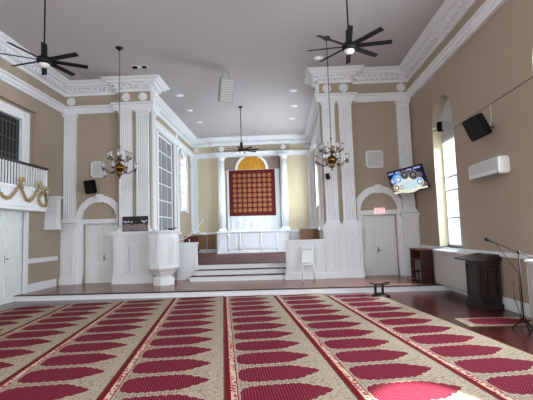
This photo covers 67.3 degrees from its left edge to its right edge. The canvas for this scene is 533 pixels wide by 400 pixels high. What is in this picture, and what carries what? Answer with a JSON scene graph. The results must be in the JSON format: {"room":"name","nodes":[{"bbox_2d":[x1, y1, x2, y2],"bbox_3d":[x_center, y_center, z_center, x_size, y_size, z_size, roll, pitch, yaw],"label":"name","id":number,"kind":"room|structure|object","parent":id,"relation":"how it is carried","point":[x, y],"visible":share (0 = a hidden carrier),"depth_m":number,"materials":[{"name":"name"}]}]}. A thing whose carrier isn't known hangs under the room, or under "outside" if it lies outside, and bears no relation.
{"room":"house of worship","nodes":[
{"label":"house of worship","id":0,"kind":"room"},
{"bbox_2d":[0,57,64,293],"bbox_3d":[-7.578,-1.284,4.161,0.350,7.100,19.500,-2,-5,2],"label":"wall","id":1,"kind":"structure","parent":0,"point":[47,123],"depth_m":12.65,"materials":[{"name":"beige paint"}]},
{"bbox_2d":[0,210,28,304],"bbox_3d":[-7.233,1.425,10.768,0.460,2.750,1.920,-2,-5,2],"label":"door","id":2,"kind":"structure","parent":1,"relation":"in","point":[14,225],"depth_m":11.15,"materials":[{"name":"white paint"}]},
{"bbox_2d":[0,100,29,185],"bbox_3d":[-7.234,-1.307,10.811,0.140,2.800,2.470,-2,-5,2],"label":"window","id":3,"kind":"structure","parent":1,"relation":"in","point":[14,122],"depth_m":11.48,"materials":[{"name":"white paint"}]},
{"bbox_2d":[0,98,31,186],"bbox_3d":[-7.326,-1.354,10.934,0.070,2.920,2.800,-2,-5,2],"label":"window frame","id":4,"kind":"structure","parent":1,"relation":"in","point":[5,101],"depth_m":12.28,"materials":[{"name":"white paint"}]},
{"bbox_2d":[0,156,48,211],"bbox_3d":[-6.886,-0.439,10.201,0.540,1.310,3.720,-2,-5,2],"label":"balcony","id":5,"kind":"object","parent":1,"relation":"attached to","point":[17,203],"visible":0.87,"depth_m":10.86,"materials":[{"name":"white paint"}]},
{"bbox_2d":[0,182,20,199],"bbox_3d":[-6.592,-0.252,10.159,0.144,0.549,1.110,-2,-5,2],"label":"garland","id":6,"kind":"object","parent":5,"relation":"attached to","point":[5,197],"visible":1,"depth_m":10.30,"materials":[{"name":"gold metal"}]},
{"bbox_2d":[21,184,39,202],"bbox_3d":[-6.558,-0.192,11.057,0.145,0.558,0.897,-2,-5,2],"label":"garland","id":7,"kind":"object","parent":5,"relation":"attached to","point":[37,188],"visible":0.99,"depth_m":11.02,"materials":[{"name":"gold metal"}]},
{"bbox_2d":[38,191,49,207],"bbox_3d":[-6.527,-0.023,11.723,0.170,0.543,0.552,-2,-5,2],"label":"wreath","id":8,"kind":"object","parent":5,"relation":"attached to","point":[40,194],"visible":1,"depth_m":11.65,"materials":[{"name":"gold metal"}]},
{"bbox_2d":[28,279,55,292],"bbox_3d":[-6.956,2.726,12.370,0.030,0.400,1.600,-2,-5,2],"label":"baseboard","id":9,"kind":"structure","parent":1,"relation":"attached to","point":[37,286],"depth_m":12.35,"materials":[{"name":"white paint"}]},
{"bbox_2d":[28,256,57,263],"bbox_3d":[-6.972,1.861,12.470,0.050,0.140,1.600,-2,-5,2],"label":"trim","id":10,"kind":"structure","parent":1,"relation":"attached to","point":[52,258],"depth_m":12.41,"materials":[{"name":"white paint"}]},
{"bbox_2d":[44,196,62,229],"bbox_3d":[-6.775,0.414,12.708,0.520,1.050,0.220,-2,-5,2],"label":"box","id":11,"kind":"object","parent":1,"relation":"attached to","point":[52,216],"visible":0.8,"depth_m":12.65,"materials":[{"name":"white paint"}]},
{"bbox_2d":[0,0,506,158],"bbox_3d":[-1.317,-3.735,8.632,12.000,0.280,28.500,-2,-5,2],"label":"trim","id":12,"kind":"structure","parent":1,"relation":"attached to","point":[488,8],"depth_m":13.39,"materials":[{"name":"white paint"}]},
{"bbox_2d":[65,95,117,283],"bbox_3d":[-6.031,-0.533,14.005,1.980,7.100,0.350,-2,-5,2],"label":"wall","id":13,"kind":"structure","parent":0,"point":[97,134],"depth_m":13.92,"materials":[{"name":"beige paint"}]},
{"bbox_2d":[83,180,96,193],"bbox_3d":[-5.947,-0.440,13.577,0.361,0.489,0.422,-2,-5,8],"label":"wall speaker","id":14,"kind":"object","parent":13,"relation":"attached to","point":[89,185],"visible":1,"depth_m":13.42,"materials":[{"name":"black plastic"}]},
{"bbox_2d":[75,194,117,283],"bbox_3d":[-5.673,1.406,13.786,1.640,3.180,0.530,-2,-5,2],"label":"door","id":15,"kind":"structure","parent":13,"relation":"in","point":[99,241],"depth_m":13.71,"materials":[{"name":"white paint"}]},
{"bbox_2d":[91,161,105,177],"bbox_3d":[-5.825,-1.055,13.838,0.500,0.560,0.050,-2,-5,2],"label":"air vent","id":16,"kind":"object","parent":13,"relation":"in","point":[96,169],"visible":0.82,"depth_m":13.84,"materials":[{"name":"white paint"}]},
{"bbox_2d":[118,91,156,276],"bbox_3d":[-4.477,-0.594,13.850,1.140,7.100,0.550,-2,-5,2],"label":"wall pier","id":17,"kind":"object","parent":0,"point":[133,95],"visible":0.14,"depth_m":13.68,"materials":[{"name":"beige paint"}]},
{"bbox_2d":[122,93,129,101],"bbox_3d":[-4.850,-3.547,13.796,0.300,0.300,0.055,-2,-5,2],"label":"rosette","id":18,"kind":"object","parent":17,"relation":"attached to","point":[125,97],"visible":1,"depth_m":13.79,"materials":[{"name":"white paint"}]},
{"bbox_2d":[138,92,146,100],"bbox_3d":[-4.270,-3.567,13.776,0.300,0.300,0.055,-2,-5,2],"label":"rosette","id":19,"kind":"object","parent":17,"relation":"attached to","point":[142,96],"visible":1,"depth_m":13.77,"materials":[{"name":"white paint"}]},
{"bbox_2d":[151,111,158,230],"bbox_3d":[-3.859,-1.006,13.894,0.120,4.150,0.460,-2,-5,2],"label":"pilaster","id":20,"kind":"object","parent":17,"relation":"attached to","point":[154,113],"visible":1,"depth_m":13.85,"materials":[{"name":"white paint"}]},
{"bbox_2d":[156,116,192,242],"bbox_3d":[-4.524,-0.219,18.439,0.350,7.100,8.650,-2,-5,2],"label":"wall","id":21,"kind":"structure","parent":0,"point":[185,218],"depth_m":20.97,"materials":[{"name":"beige paint"}]},
{"bbox_2d":[159,134,172,230],"bbox_3d":[-4.434,-0.600,17.563,0.200,4.290,2.550,-2,-5,2],"label":"window","id":22,"kind":"structure","parent":21,"relation":"in","point":[165,147],"depth_m":17.77,"materials":[{"name":"white paint"}]},
{"bbox_2d":[156,130,176,229],"bbox_3d":[-4.370,-0.661,17.565,0.050,4.530,2.850,-2,-5,2],"label":"trim","id":23,"kind":"structure","parent":21,"relation":"attached to","point":[157,131],"depth_m":16.41,"materials":[{"name":"white paint"}]},
{"bbox_2d":[176,145,181,233],"bbox_3d":[-4.251,-0.492,19.329,0.150,4.270,0.460,-2,-5,2],"label":"pilaster","id":24,"kind":"object","parent":21,"relation":"attached to","point":[178,147],"visible":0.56,"depth_m":19.26,"materials":[{"name":"white paint"}]},
{"bbox_2d":[179,150,188,212],"bbox_3d":[-4.273,-1.005,20.726,0.040,3.320,1.640,-2,-5,2],"label":"trim","id":25,"kind":"structure","parent":21,"relation":"attached to","point":[181,151],"depth_m":20.25,"materials":[{"name":"white paint"}]},
{"bbox_2d":[181,152,188,211],"bbox_3d":[-4.307,-0.974,20.725,0.150,3.140,1.500,-2,-5,2],"label":"window","id":26,"kind":"structure","parent":21,"relation":"in","point":[184,165],"depth_m":21.23,"materials":[{"name":"white paint"}]},
{"bbox_2d":[190,157,195,233],"bbox_3d":[-4.130,-0.241,22.467,0.150,4.270,0.460,-2,-5,2],"label":"pilaster","id":27,"kind":"object","parent":21,"relation":"attached to","point":[191,158],"visible":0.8,"depth_m":22.39,"materials":[{"name":"white paint"}]},
{"bbox_2d":[0,0,444,138],"bbox_3d":[-1.350,-4.771,8.716,12.700,0.200,29.200,-2,-5,2],"label":"ceiling","id":28,"kind":"structure","parent":0,"point":[263,45],"depth_m":11.28,"materials":[{"name":"paint"}]},
{"bbox_2d":[0,0,87,75],"bbox_3d":[-4.563,-3.652,8.229,1.554,1.910,1.554,-1,-5,-6],"label":"ceiling fan","id":29,"kind":"object","parent":28,"relation":"hanging from","point":[43,60],"visible":1,"depth_m":8.13,"materials":[{"name":"black metal"}]},
{"bbox_2d":[101,46,137,178],"bbox_3d":[-4.152,-2.477,11.302,0.962,3.780,0.962,0,-5,-20],"label":"chandelier","id":30,"kind":"object","parent":28,"relation":"hanging from","point":[119,167],"visible":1,"depth_m":11.12,"materials":[{"name":"gold metal"}]},
{"bbox_2d":[217,72,234,102],"bbox_3d":[-1.360,-3.768,13.384,0.644,1.042,0.697,-2,-5,2],"label":"ceiling speaker","id":31,"kind":"object","parent":28,"relation":"hanging from","point":[226,85],"visible":1,"depth_m":13.22,"materials":[{"name":"grey plastic"}]},
{"bbox_2d":[220,79,233,101],"bbox_3d":[-1.306,-3.613,13.216,0.425,0.659,0.270,0,-5,-19],"label":"grille","id":32,"kind":"object","parent":31,"relation":"attached to","point":[226,85],"depth_m":13.21,"materials":[{"name":"grey plastic"}]},
{"bbox_2d":[227,106,258,153],"bbox_3d":[-1.089,-2.984,17.047,1.425,2.030,1.425,0,-5,-15],"label":"ceiling fan","id":33,"kind":"object","parent":28,"relation":"hanging from","point":[241,149],"visible":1,"depth_m":16.94,"materials":[{"name":"black metal"}]},
{"bbox_2d":[314,36,348,170],"bbox_3d":[1.741,-2.677,11.090,0.962,3.780,0.962,1,-5,-32],"label":"chandelier","id":34,"kind":"object","parent":28,"relation":"hanging from","point":[331,159],"visible":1,"depth_m":10.88,"materials":[{"name":"gold metal"}]},
{"bbox_2d":[307,0,391,63],"bbox_3d":[1.609,-3.853,7.986,1.554,1.930,1.554,-5,-6,32],"label":"ceiling fan","id":35,"kind":"object","parent":28,"relation":"hanging from","point":[349,46],"visible":1,"depth_m":7.83,"materials":[{"name":"black metal"}]},
{"bbox_2d":[192,143,310,248],"bbox_3d":[-0.745,0.017,22.787,7.570,7.100,0.360,-2,-5,2],"label":"wall","id":36,"kind":"structure","parent":0,"point":[297,168],"depth_m":22.67,"materials":[{"name":"beige paint"}]},
{"bbox_2d":[193,159,199,232],"bbox_3d":[-4.017,-0.251,22.694,0.380,4.220,0.140,-2,-5,2],"label":"pilaster","id":37,"kind":"object","parent":36,"relation":"attached to","point":[195,162],"visible":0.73,"depth_m":22.72,"materials":[{"name":"white paint"}]},
{"bbox_2d":[193,234,215,249],"bbox_3d":[-3.488,2.369,22.528,1.250,0.820,0.012,-2,-5,2],"label":"dado","id":38,"kind":"object","parent":36,"relation":"attached to","point":[202,239],"visible":0.79,"depth_m":22.52,"materials":[{"name":"brown wood"}]},
{"bbox_2d":[198,249,217,252],"bbox_3d":[-3.348,2.872,22.469,1.500,0.200,0.040,-2,-5,2],"label":"baseboard","id":39,"kind":"structure","parent":36,"relation":"attached to","point":[201,250],"depth_m":22.44,"materials":[{"name":"white paint"}]},
{"bbox_2d":[213,153,289,157],"bbox_3d":[-0.845,-2.519,22.672,4.350,0.100,0.300,-2,-5,2],"label":"trim","id":40,"kind":"structure","parent":36,"relation":"attached to","point":[273,154],"depth_m":22.54,"materials":[{"name":"white paint"}]},
{"bbox_2d":[227,156,280,230],"bbox_3d":[-0.738,-0.427,22.585,2.970,4.450,0.133,-2,-5,2],"label":"niche","id":41,"kind":"object","parent":36,"relation":"attached to","point":[272,222],"visible":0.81,"depth_m":22.45,"materials":[{"name":"white paint"}]},
{"bbox_2d":[229,169,275,215],"bbox_3d":[-0.804,-0.407,22.527,2.600,2.615,0.036,-2,-5,2],"label":"tapestry","id":42,"kind":"object","parent":41,"relation":"hanging from","point":[251,192],"visible":1,"depth_m":22.52},
{"bbox_2d":[306,154,313,228],"bbox_3d":[2.495,-0.472,22.459,0.380,4.220,0.140,-2,-5,2],"label":"pilaster","id":43,"kind":"object","parent":36,"relation":"attached to","point":[309,160],"visible":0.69,"depth_m":22.49,"materials":[{"name":"white paint"}]},
{"bbox_2d":[213,143,289,152],"bbox_3d":[-0.855,-2.932,22.781,4.350,0.380,0.150,-2,-5,2],"label":"wall","id":44,"kind":"structure","parent":0,"point":[265,147],"depth_m":22.69,"materials":[{"name":"beige paint"}]},
{"bbox_2d":[0,291,532,399],"bbox_3d":[-1.346,2.044,2.409,12.700,0.200,17.720,-2,-5,2],"label":"floor","id":45,"kind":"structure","parent":0,"point":[445,305],"depth_m":8.42,"materials":[{"name":"brown wood"}]},
{"bbox_2d":[0,305,65,334],"bbox_3d":[-5.132,2.220,4.449,1.324,0.012,11.500,-1,-5,-6],"label":"carpet","id":46,"kind":"object","parent":45,"relation":"on","point":[11,318],"visible":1,"depth_m":9.00,"materials":[{"name":"red carpet"}]},
{"bbox_2d":[0,302,120,382],"bbox_3d":[-3.808,2.187,4.553,1.324,0.012,11.800,-1,-5,-6],"label":"carpet","id":47,"kind":"object","parent":45,"relation":"on","point":[20,346],"visible":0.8,"depth_m":7.18,"materials":[{"name":"beige carpet"}]},
{"bbox_2d":[0,299,172,399],"bbox_3d":[-2.482,2.152,4.631,1.324,0.012,12.050,-1,-5,-6],"label":"carpet","id":48,"kind":"object","parent":45,"relation":"on","point":[82,366],"visible":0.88,"depth_m":5.59,"materials":[{"name":"red carpet"}]},
{"bbox_2d":[98,296,224,399],"bbox_3d":[-1.158,2.120,4.734,1.324,0.012,12.350,-1,-5,-6],"label":"carpet","id":49,"kind":"object","parent":45,"relation":"on","point":[182,356],"visible":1,"depth_m":5.46,"materials":[{"name":"red carpet"}]},
{"bbox_2d":[20,275,437,294],"bbox_3d":[-0.800,3.012,16.641,12.000,0.180,11.430,-2,-5,2],"label":"platform","id":50,"kind":"object","parent":45,"relation":"on","point":[181,285],"visible":0.14,"depth_m":11.93,"materials":[{"name":"brown wood"}]},
{"bbox_2d":[59,223,78,284],"bbox_3d":[-6.707,1.829,13.531,0.635,2.040,0.270,-2,-5,2],"label":"pedestal","id":51,"kind":"object","parent":50,"relation":"on","point":[68,233],"visible":0.94,"depth_m":13.46,"materials":[{"name":"white paint"}]},
{"bbox_2d":[61,113,77,223],"bbox_3d":[-6.808,-1.096,13.814,0.540,3.800,0.180,-2,-5,2],"label":"pilaster","id":52,"kind":"object","parent":51,"relation":"on","point":[70,120],"visible":0.98,"depth_m":13.82,"materials":[{"name":"white paint"}]},
{"bbox_2d":[110,231,153,283],"bbox_3d":[-4.434,1.901,13.257,1.440,1.710,0.230,-2,-5,2],"label":"pedestal","id":53,"kind":"object","parent":50,"relation":"on","point":[130,249],"visible":0.84,"depth_m":13.18,"materials":[{"name":"white paint"}]},
{"bbox_2d":[116,109,133,231],"bbox_3d":[-4.773,-1.007,13.528,0.550,4.150,0.180,-2,-5,2],"label":"pilaster","id":54,"kind":"object","parent":53,"relation":"on","point":[126,139],"visible":0.74,"depth_m":13.53,"materials":[{"name":"white paint"}]},
{"bbox_2d":[122,216,147,231],"bbox_3d":[-4.360,0.792,13.282,0.860,0.500,0.050,-2,-5,2],"label":"picture","id":55,"kind":"object","parent":53,"relation":"on","point":[132,223],"visible":0.99,"depth_m":13.27,"materials":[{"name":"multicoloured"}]},
{"bbox_2d":[134,108,151,230],"bbox_3d":[-4.194,-1.027,13.507,0.540,4.150,0.180,-2,-5,2],"label":"pilaster","id":56,"kind":"object","parent":53,"relation":"on","point":[142,115],"visible":0.88,"depth_m":13.53,"materials":[{"name":"white paint"}]},
{"bbox_2d":[147,230,179,285],"bbox_3d":[-3.283,1.830,12.751,0.979,1.700,0.979,-4,-5,24],"label":"pulpit","id":57,"kind":"object","parent":50,"relation":"on","point":[163,246],"visible":1,"depth_m":12.39,"materials":[{"name":"white paint"}]},
{"bbox_2d":[177,219,203,280],"bbox_3d":[-2.852,1.733,14.263,1.067,2.110,1.150,-2,-5,2],"label":"panel","id":58,"kind":"object","parent":50,"relation":"on","point":[188,252],"visible":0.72,"depth_m":13.67,"materials":[{"name":"white paint"}]},
{"bbox_2d":[171,252,285,279],"bbox_3d":[-0.821,2.787,18.066,6.870,0.500,8.630,-2,-5,2],"label":"step","id":59,"kind":"structure","parent":50,"relation":"on","point":[262,259],"depth_m":15.17,"materials":[{"name":"white paint"}]},
{"bbox_2d":[184,236,198,259],"bbox_3d":[-3.120,2.000,16.636,0.600,0.980,0.580,-1,-5,-15],"label":"armchair","id":60,"kind":"object","parent":59,"relation":"on","point":[192,238],"visible":0.37,"depth_m":16.85,"materials":[{"name":"red fabric"}]},
{"bbox_2d":[216,156,226,241],"bbox_3d":[-2.473,0.240,22.284,0.540,5.360,0.540,-2,-5,2],"label":"column","id":61,"kind":"structure","parent":59,"relation":"on","point":[221,171],"depth_m":22.18,"materials":[{"name":"white paint"}]},
{"bbox_2d":[216,229,290,253],"bbox_3d":[-0.677,2.180,21.395,4.000,1.240,0.682,-2,-5,2],"label":"altar","id":62,"kind":"object","parent":59,"relation":"on","point":[244,240],"visible":0.98,"depth_m":21.16,"materials":[{"name":"white paint"}]},
{"bbox_2d":[279,153,290,239],"bbox_3d":[1.013,0.122,22.158,0.540,5.360,0.540,-2,-5,2],"label":"column","id":63,"kind":"structure","parent":59,"relation":"on","point":[283,164],"depth_m":22.04,"materials":[{"name":"white paint"}]},
{"bbox_2d":[291,231,299,239],"bbox_3d":[1.636,2.163,21.148,0.660,1.090,0.460,-2,-5,2],"label":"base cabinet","id":64,"kind":"object","parent":59,"relation":"on","point":[295,235],"visible":0.38,"depth_m":20.98,"materials":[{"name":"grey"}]},
{"bbox_2d":[299,228,317,239],"bbox_3d":[2.150,2.038,20.234,0.960,1.160,0.660,-2,-5,2],"label":"base cabinet","id":65,"kind":"object","parent":59,"relation":"on","point":[305,234],"visible":0.57,"depth_m":19.96,"materials":[{"name":"brown wood"}]},
{"bbox_2d":[14,284,450,301],"bbox_3d":[-1.021,2.555,10.939,12.000,0.142,0.020,-2,-5,2],"label":"trim","id":66,"kind":"structure","parent":50,"relation":"attached to","point":[405,288],"depth_m":10.93,"materials":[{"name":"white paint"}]},
{"bbox_2d":[190,273,285,281],"bbox_3d":[-0.827,2.564,13.250,3.380,0.167,0.400,-2,-5,2],"label":"step","id":67,"kind":"structure","parent":50,"relation":"on","point":[273,276],"depth_m":13.09,"materials":[{"name":"white paint"}]},
{"bbox_2d":[195,267,285,275],"bbox_3d":[-0.766,2.507,13.603,3.280,0.333,0.400,-2,-5,2],"label":"step","id":68,"kind":"structure","parent":50,"relation":"on","point":[274,269],"depth_m":13.45,"materials":[{"name":"white paint"}]},
{"bbox_2d":[284,239,325,279],"bbox_3d":[1.232,1.921,12.940,1.320,1.270,0.260,-2,-5,2],"label":"parapet","id":69,"kind":"object","parent":50,"relation":"on","point":[293,247],"visible":0.88,"depth_m":12.87,"materials":[{"name":"white paint"}]},
{"bbox_2d":[301,246,315,281],"bbox_3d":[1.298,1.982,12.479,0.406,1.071,0.396,-2,-5,2],"label":"chair","id":70,"kind":"object","parent":50,"relation":"on","point":[307,256],"visible":1,"depth_m":12.63,"materials":[{"name":"white paint"}]},
{"bbox_2d":[321,224,364,278],"bbox_3d":[2.498,1.666,13.007,1.360,1.710,0.230,-2,-5,2],"label":"pedestal","id":71,"kind":"object","parent":50,"relation":"on","point":[343,253],"visible":0.98,"depth_m":12.94,"materials":[{"name":"white paint"}]},
{"bbox_2d":[320,100,341,224],"bbox_3d":[2.119,-1.241,13.279,0.540,4.150,0.180,-2,-5,2],"label":"pilaster","id":72,"kind":"object","parent":71,"relation":"on","point":[331,185],"visible":0.92,"depth_m":13.25,"materials":[{"name":"white paint"}]},
{"bbox_2d":[336,100,358,224],"bbox_3d":[2.678,-1.260,13.259,0.540,4.150,0.180,-2,-5,2],"label":"pilaster","id":73,"kind":"object","parent":71,"relation":"on","point":[344,106],"visible":0.97,"depth_m":13.25,"materials":[{"name":"white paint"}]},
{"bbox_2d":[399,212,420,275],"bbox_3d":[4.764,1.440,13.118,0.655,2.040,0.270,-2,-5,2],"label":"pedestal","id":74,"kind":"object","parent":50,"relation":"on","point":[410,221],"visible":0.81,"depth_m":13.06,"materials":[{"name":"white paint"}]},
{"bbox_2d":[394,99,417,212],"bbox_3d":[4.658,-1.485,13.401,0.540,3.800,0.180,-2,-5,2],"label":"pilaster","id":75,"kind":"object","parent":74,"relation":"on","point":[402,106],"visible":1,"depth_m":13.44,"materials":[{"name":"white paint"}]},
{"bbox_2d":[409,248,433,282],"bbox_3d":[4.486,1.875,11.573,0.380,0.940,0.940,-2,-5,2],"label":"bookcase","id":76,"kind":"object","parent":50,"relation":"on","point":[424,255],"visible":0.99,"depth_m":11.15,"materials":[{"name":"brown wood"}]},
{"bbox_2d":[224,295,358,399],"bbox_3d":[0.181,2.075,4.697,1.324,0.012,12.380,-1,-5,-6],"label":"carpet","id":77,"kind":"object","parent":45,"relation":"on","point":[268,356],"visible":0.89,"depth_m":5.33,"materials":[{"name":"red carpet"}]},
{"bbox_2d":[274,293,499,399],"bbox_3d":[1.521,2.030,4.649,1.324,0.012,12.380,-1,-5,-6],"label":"carpet","id":78,"kind":"object","parent":45,"relation":"on","point":[375,364],"visible":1,"depth_m":5.21,"materials":[{"name":"red carpet"}]},
{"bbox_2d":[328,294,532,399],"bbox_3d":[2.877,1.973,4.463,1.324,0.012,12.100,-1,-5,-6],"label":"carpet","id":79,"kind":"object","parent":45,"relation":"on","point":[505,371],"visible":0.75,"depth_m":5.63,"materials":[{"name":"red carpet"}]},
{"bbox_2d":[368,281,390,296],"bbox_3d":[2.865,2.260,10.149,0.480,0.352,0.280,-2,-5,2],"label":"stool","id":80,"kind":"object","parent":79,"relation":"on","point":[375,293],"visible":1,"depth_m":10.10,"materials":[{"name":"black wood"}]},
{"bbox_2d":[433,249,473,292],"bbox_3d":[4.744,1.828,10.041,0.310,1.090,2.100,-2,-5,2],"label":"radiator cover","id":81,"kind":"object","parent":45,"relation":"on","point":[450,272],"visible":0.68,"depth_m":10.00,"materials":[{"name":"paint"}]},
{"bbox_2d":[433,249,473,254],"bbox_3d":[4.728,1.305,10.083,0.310,0.040,2.100,-2,-5,2],"label":"shelf","id":82,"kind":"object","parent":81,"relation":"attached to","point":[439,251],"depth_m":10.07,"materials":[{"name":"white paint"}]},
{"bbox_2d":[454,253,504,309],"bbox_3d":[4.521,1.709,8.553,0.620,1.100,0.780,-2,-5,2],"label":"lectern","id":83,"kind":"object","parent":45,"relation":"on","point":[483,279],"visible":1,"depth_m":8.22,"materials":[{"name":"brown wood"}]},
{"bbox_2d":[454,317,532,326],"bbox_3d":[4.102,2.146,7.068,1.300,0.012,0.620,-2,-5,2],"label":"mat","id":84,"kind":"object","parent":45,"relation":"on","point":[486,321],"visible":1,"depth_m":7.04,"materials":[{"name":"carpet"}]},
{"bbox_2d":[484,238,532,331],"bbox_3d":[4.099,1.351,6.508,0.958,1.500,0.292,-2,-5,2],"label":"microphone stand","id":85,"kind":"object","parent":45,"relation":"on","point":[523,318],"visible":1,"depth_m":6.54,"materials":[{"name":"black metal"}]},
{"bbox_2d":[496,244,521,322],"bbox_3d":[4.377,1.419,7.058,0.278,1.424,1.545,-6,-6,39],"label":"microphone cable","id":86,"kind":"object","parent":85,"relation":"attached to","point":[496,244],"visible":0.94,"depth_m":6.62,"materials":[{"name":"black rubber"}]},
{"bbox_2d":[523,260,532,318],"bbox_3d":[4.578,1.485,5.753,0.310,1.090,2.290,-2,-5,2],"label":"radiator cover","id":87,"kind":"object","parent":45,"relation":"on","point":[529,263],"visible":1,"depth_m":6.79,"materials":[{"name":"paint"}]},
{"bbox_2d":[313,139,323,238],"bbox_3d":[2.687,-0.464,18.180,0.350,7.100,8.650,-2,-5,2],"label":"wall","id":88,"kind":"structure","parent":0,"point":[320,233],"depth_m":21.12,"materials":[{"name":"beige paint"}]},
{"bbox_2d":[310,153,315,228],"bbox_3d":[2.582,-0.469,22.225,0.150,4.270,0.460,-2,-5,2],"label":"pilaster","id":89,"kind":"object","parent":88,"relation":"attached to","point":[311,154],"visible":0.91,"depth_m":22.09,"materials":[{"name":"white paint"}]},
{"bbox_2d":[314,140,321,229],"bbox_3d":[2.461,-0.720,19.087,0.150,4.270,0.460,-2,-5,2],"label":"pilaster","id":90,"kind":"object","parent":88,"relation":"attached to","point":[315,141],"visible":0.86,"depth_m":18.96,"materials":[{"name":"white paint"}]},
{"bbox_2d":[319,82,357,222],"bbox_3d":[2.424,-0.828,13.601,1.080,7.100,0.550,-2,-5,2],"label":"wall pier","id":91,"kind":"object","parent":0,"point":[334,86],"visible":0.14,"depth_m":13.42,"materials":[{"name":"beige paint"}]},
{"bbox_2d":[315,104,323,225],"bbox_3d":[1.814,-1.198,13.689,0.120,4.150,0.460,-2,-5,2],"label":"pilaster","id":92,"kind":"object","parent":91,"relation":"attached to","point":[316,105],"visible":0.94,"depth_m":13.61,"materials":[{"name":"white paint"}]},
{"bbox_2d":[322,84,330,92],"bbox_3d":[2.042,-3.781,13.548,0.300,0.300,0.055,-2,-5,2],"label":"rosette","id":93,"kind":"object","parent":91,"relation":"attached to","point":[325,87],"visible":0.91,"depth_m":13.54,"materials":[{"name":"white paint"}]},
{"bbox_2d":[339,83,347,91],"bbox_3d":[2.601,-3.800,13.528,0.300,0.300,0.055,-2,-5,2],"label":"rosette","id":94,"kind":"object","parent":91,"relation":"attached to","point":[343,87],"visible":0.98,"depth_m":13.52,"materials":[{"name":"white paint"}]},
{"bbox_2d":[351,82,415,274],"bbox_3d":[3.966,-0.872,13.645,2.000,7.100,0.350,-2,-5,2],"label":"wall","id":95,"kind":"structure","parent":0,"point":[374,123],"depth_m":13.57,"materials":[{"name":"beige paint"}]},
{"bbox_2d":[365,150,383,167],"bbox_3d":[3.644,-1.376,13.497,0.580,0.600,0.050,-2,-5,2],"label":"air vent","id":96,"kind":"object","parent":95,"relation":"in","point":[374,158],"visible":1,"depth_m":13.49,"materials":[{"name":"white paint"}]},
{"bbox_2d":[357,184,404,275],"bbox_3d":[3.765,1.085,13.446,1.640,3.180,0.530,-2,-5,2],"label":"door","id":97,"kind":"structure","parent":95,"relation":"in","point":[379,246],"depth_m":13.38,"materials":[{"name":"white paint"}]},
{"bbox_2d":[374,208,384,213],"bbox_3d":[3.754,0.358,13.254,0.340,0.200,0.069,-2,-5,2],"label":"exit sign","id":98,"kind":"object","parent":97,"relation":"attached to","point":[376,210],"visible":1,"depth_m":13.23,"materials":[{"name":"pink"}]},
{"bbox_2d":[396,83,404,91],"bbox_3d":[4.587,-3.851,13.656,0.300,0.300,0.055,-2,-5,2],"label":"rosette","id":99,"kind":"object","parent":95,"relation":"attached to","point":[400,87],"visible":1,"depth_m":13.65,"materials":[{"name":"white paint"}]},
{"bbox_2d":[409,0,532,303],"bbox_3d":[4.757,-1.703,3.717,0.350,7.100,19.500,-2,-5,2],"label":"wall","id":100,"kind":"structure","parent":0,"point":[498,57],"depth_m":8.46,"materials":[{"name":"beige paint"}]},
{"bbox_2d":[0,0,476,147],"bbox_3d":[-1.340,-4.462,8.691,12.000,0.419,28.500,-2,-5,2],"label":"trim","id":101,"kind":"structure","parent":100,"relation":"attached to","point":[450,13],"depth_m":13.51,"materials":[{"name":"white paint"}]},
{"bbox_2d":[387,163,430,194],"bbox_3d":[4.556,-0.611,12.111,1.262,0.800,1.264,0,-5,-20],"label":"television","id":102,"kind":"object","parent":100,"relation":"attached to","point":[410,179],"visible":1,"depth_m":11.93,"materials":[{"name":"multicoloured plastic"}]},
{"bbox_2d":[433,121,449,131],"bbox_3d":[4.912,-1.999,11.259,0.330,0.292,0.931,-3,-5,14],"label":"wall speaker","id":103,"kind":"object","parent":100,"relation":"attached to","point":[443,125],"visible":1,"depth_m":10.87,"materials":[{"name":"black plastic"}]},
{"bbox_2d":[432,128,460,245],"bbox_3d":[5.009,-0.451,10.885,0.248,3.450,1.400,-2,-5,2],"label":"window reveal","id":104,"kind":"object","parent":100,"relation":"in","point":[437,139],"depth_m":11.57,"materials":[{"name":"beige paint"}]},
{"bbox_2d":[439,98,461,248],"bbox_3d":[5.002,-0.780,10.912,0.380,4.190,1.500,-2,-5,2],"label":"window","id":105,"kind":"structure","parent":100,"relation":"in","point":[447,115],"depth_m":11.32,"materials":[{"name":"white paint"}]},
{"bbox_2d":[421,245,532,259],"bbox_3d":[4.615,0.724,3.327,0.070,0.090,19.100,-2,-5,2],"label":"trim","id":106,"kind":"structure","parent":100,"relation":"attached to","point":[509,255],"depth_m":8.68,"materials":[{"name":"white paint"}]},
{"bbox_2d":[462,113,493,141],"bbox_3d":[4.402,-1.496,8.232,0.663,0.566,0.436,-2,-5,2],"label":"wall speaker","id":107,"kind":"object","parent":100,"relation":"attached to","point":[477,126],"visible":1,"depth_m":8.12,"materials":[{"name":"black plastic"}]},
{"bbox_2d":[462,116,485,140],"bbox_3d":[4.233,-1.457,8.167,0.140,0.466,0.417,1,-5,-28],"label":"grille","id":108,"kind":"object","parent":107,"relation":"attached to","point":[475,126],"depth_m":8.14,"materials":[{"name":"black metal"}]},
{"bbox_2d":[468,155,509,180],"bbox_3d":[4.674,-0.651,8.455,0.228,0.344,1.300,-2,-5,2],"label":"air conditioner","id":109,"kind":"object","parent":100,"relation":"attached to","point":[499,165],"visible":1,"depth_m":8.16,"materials":[{"name":"white paint"}]},
{"bbox_2d":[451,288,530,317],"bbox_3d":[4.626,1.624,2.236,0.030,0.240,17.070,-2,-5,2],"label":"baseboard","id":110,"kind":"structure","parent":100,"relation":"attached to","point":[509,304],"depth_m":7.82,"materials":[{"name":"white paint"}]},
{"bbox_2d":[454,76,532,128],"bbox_3d":[4.700,-2.087,7.740,0.013,0.131,5.050,-2,-5,2],"label":"cable","id":111,"kind":"object","parent":100,"relation":"attached to","point":[532,76],"visible":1,"depth_m":8.18,"materials":[{"name":"brown plastic"}]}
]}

